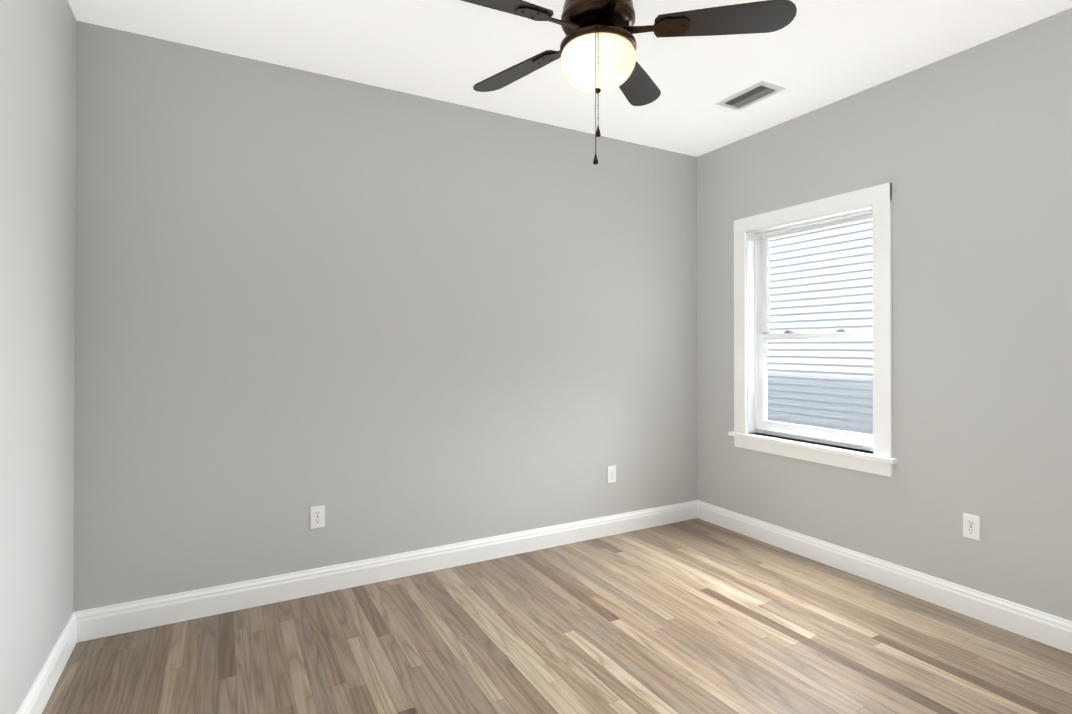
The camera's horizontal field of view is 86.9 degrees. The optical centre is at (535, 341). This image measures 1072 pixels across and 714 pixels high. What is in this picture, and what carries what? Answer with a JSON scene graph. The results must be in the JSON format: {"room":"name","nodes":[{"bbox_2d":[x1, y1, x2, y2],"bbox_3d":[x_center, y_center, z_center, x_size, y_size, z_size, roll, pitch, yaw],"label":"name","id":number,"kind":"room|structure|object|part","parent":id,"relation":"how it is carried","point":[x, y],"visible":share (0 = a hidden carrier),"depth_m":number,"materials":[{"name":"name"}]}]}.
{"room":"empty bedroom","nodes":[
{"label":"empty bedroom","id":0,"kind":"room"},
{"bbox_2d":[0,0,76,713],"bbox_3d":[-1.250,-0.064,0.875,0.200,2.740,3.590,0,0,-29],"label":"wall","id":1,"kind":"structure","parent":0,"point":[38,38],"depth_m":1.97,"materials":[{"name":"grey paint"}]},
{"bbox_2d":[16,612,76,713],"bbox_3d":[-1.205,1.242,1.006,0.015,0.131,3.390,0,0,-29],"label":"baseboard","id":2,"kind":"structure","parent":1,"relation":"attached to","point":[37,697],"depth_m":2.12,"materials":[{"name":"white wood"}]},
{"bbox_2d":[73,21,696,611],"bbox_3d":[-0.453,-0.046,3.484,4.125,2.740,0.200,0,0,-29],"label":"wall","id":3,"kind":"structure","parent":0,"point":[377,321],"depth_m":3.05,"materials":[{"name":"grey paint"}]},
{"bbox_2d":[310,505,324,528],"bbox_3d":[-1.148,0.921,2.974,0.070,0.115,0.007,0,0,-29],"label":"electrical outlet","id":4,"kind":"object","parent":3,"relation":"attached to","point":[317,518],"visible":1,"depth_m":2.97,"materials":[{"name":"white plastic"}]},
{"bbox_2d":[75,500,697,641],"bbox_3d":[-0.400,1.258,3.381,3.725,0.131,0.015,0,0,-29],"label":"baseboard","id":5,"kind":"structure","parent":3,"relation":"attached to","point":[106,621],"depth_m":3.03,"materials":[{"name":"white wood"}]},
{"bbox_2d":[607,465,615,482],"bbox_3d":[0.522,0.912,3.900,0.070,0.115,0.007,0,0,-29],"label":"electrical outlet","id":6,"kind":"object","parent":3,"relation":"attached to","point":[611,474],"visible":1,"depth_m":3.90,"materials":[{"name":"white plastic"}]},
{"bbox_2d":[42,518,1071,713],"bbox_3d":[0.418,1.373,1.904,4.125,0.120,3.790,0,0,-29],"label":"floor","id":7,"kind":"structure","parent":0,"point":[695,616],"depth_m":2.43,"materials":[{"name":"brown wood"}]},
{"bbox_2d":[68,0,1071,156],"bbox_3d":[0.418,-1.502,1.924,4.125,0.150,3.790,0,0,-29],"label":"ceiling","id":8,"kind":"structure","parent":0,"point":[813,55],"depth_m":2.74,"materials":[{"name":"white paint"}]},
{"bbox_2d":[461,0,796,164],"bbox_3d":[0.170,-1.001,1.961,1.209,0.850,1.252,0,0,-29],"label":"ceiling fan","id":9,"kind":"object","parent":8,"relation":"hanging from","point":[596,52],"visible":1,"depth_m":1.91,"materials":[{"name":"brown wood"}]},
{"bbox_3d":[-0.164,-1.087,1.793,0.463,0.035,0.139,0,0,-29],"label":"blade","id":10,"kind":"part","parent":9,"relation":"part of","materials":[{"name":"black wood"}]},
{"bbox_3d":[-0.085,-1.084,2.276,0.221,0.035,0.455,0,0,-29],"label":"blade","id":11,"kind":"part","parent":9,"relation":"part of","materials":[{"name":"black wood"}]},
{"bbox_3d":[0.194,-0.806,1.841,0.018,0.457,0.018,0,0,-29],"label":"pull chain","id":12,"kind":"part","parent":9,"relation":"part of","materials":[{"name":"grey metal"}]},
{"bbox_3d":[0.202,-0.851,1.841,0.018,0.367,0.018,0,0,-29],"label":"pull chain","id":13,"kind":"part","parent":9,"relation":"part of","materials":[{"name":"grey metal"}]},
{"bbox_3d":[0.217,-0.952,1.979,0.264,0.136,0.264,0,0,-29],"label":"lamp shade","id":14,"kind":"part","parent":9,"relation":"part of","materials":[{"name":"beige glass"}]},
{"bbox_3d":[0.407,-1.084,2.355,0.412,0.035,0.322,0,0,-29],"label":"blade","id":15,"kind":"part","parent":9,"relation":"part of","materials":[{"name":"black wood"}]},
{"bbox_3d":[0.631,-1.087,1.914,0.399,0.035,0.342,0,0,-29],"label":"blade","id":16,"kind":"part","parent":9,"relation":"part of","materials":[{"name":"black wood"}]},
{"bbox_2d":[715,81,785,110],"bbox_3d":[1.229,-1.412,3.260,0.195,0.011,0.335,0,0,-29],"label":"ceiling vent","id":17,"kind":"object","parent":8,"relation":"in","point":[750,95],"visible":1,"depth_m":3.24,"materials":[{"name":"white metal"}]},
{"bbox_2d":[697,8,1071,620],"bbox_3d":[2.134,-0.050,2.866,0.200,2.740,3.390,0,0,-29],"label":"wall","id":18,"kind":"structure","parent":0,"point":[967,153],"depth_m":2.80,"materials":[{"name":"grey paint"}]},
{"bbox_2d":[728,431,897,464],"bbox_3d":[1.677,0.639,3.515,0.135,0.030,1.114,0,0,-29],"label":"sill","id":19,"kind":"structure","parent":18,"relation":"attached to","point":[842,451],"depth_m":3.40,"materials":[{"name":"white wood"}]},
{"bbox_2d":[734,182,892,457],"bbox_3d":[1.749,-0.115,3.561,0.240,1.480,1.064,0,0,-29],"label":"window","id":20,"kind":"structure","parent":18,"relation":"in","point":[816,332],"depth_m":3.59,"materials":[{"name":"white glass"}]},
{"bbox_3d":[1.773,-0.073,3.574,0.115,1.356,0.856,0,0,-29],"label":"vinyl window frame","id":21,"kind":"part","parent":20,"relation":"part of","materials":[{"name":"white plastic"}]},
{"bbox_3d":[1.754,0.267,3.561,0.032,0.651,0.834,0,0,-29],"label":"window sash","id":22,"kind":"part","parent":20,"relation":"part of","materials":[{"name":"white plastic"}]},
{"bbox_3d":[1.794,-0.379,3.587,0.032,0.722,0.834,0,0,-29],"label":"window sash","id":23,"kind":"part","parent":20,"relation":"part of","materials":[{"name":"white plastic"}]},
{"bbox_3d":[1.754,0.257,3.561,0.006,0.570,0.758,0,0,-29],"label":"sash glass","id":24,"kind":"part","parent":20,"relation":"part of","materials":[{"name":"clear glass"}]},
{"bbox_3d":[1.794,-0.383,3.587,0.006,0.670,0.770,0,0,-29],"label":"sash glass","id":25,"kind":"part","parent":20,"relation":"part of","materials":[{"name":"clear glass"}]},
{"bbox_2d":[836,329,848,331],"bbox_3d":[1.843,-0.069,3.403,0.028,0.020,0.060,0,0,-29],"label":"sash lock","id":26,"kind":"object","parent":20,"relation":"attached to","point":[838,330],"depth_m":3.39,"materials":[{"name":"grey metal"}]},
{"bbox_2d":[734,437,892,476],"bbox_3d":[1.653,0.692,3.502,0.019,0.075,1.064,0,0,-29],"label":"trim","id":27,"kind":"structure","parent":18,"relation":"attached to","point":[872,467],"depth_m":3.40,"materials":[{"name":"white wood"}]},
{"bbox_2d":[697,500,1071,653],"bbox_3d":[2.040,1.254,2.805,0.015,0.131,3.390,0,0,-29],"label":"baseboard","id":28,"kind":"structure","parent":18,"relation":"attached to","point":[1040,626],"depth_m":2.95,"materials":[{"name":"white wood"}]},
{"bbox_2d":[963,513,979,540],"bbox_3d":[2.093,0.889,2.720,0.007,0.115,0.070,0,0,-29],"label":"electrical outlet","id":29,"kind":"object","parent":18,"relation":"attached to","point":[971,526],"visible":1,"depth_m":2.72,"materials":[{"name":"white plastic"}]},
{"bbox_3d":[-2.095,2.004,1.999,15.425,0.120,22.000,0,0,-29],"label":"ground","id":30,"kind":"structure","parent":0,"visible":0},
{"bbox_2d":[767,220,872,434],"bbox_3d":[4.268,-1.857,5.553,0.174,7.650,20.000,0,0,-29],"label":"siding","id":31,"kind":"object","parent":30,"relation":"on","point":[858,276],"depth_m":6.83,"materials":[{"name":"white plastic"}]}
]}

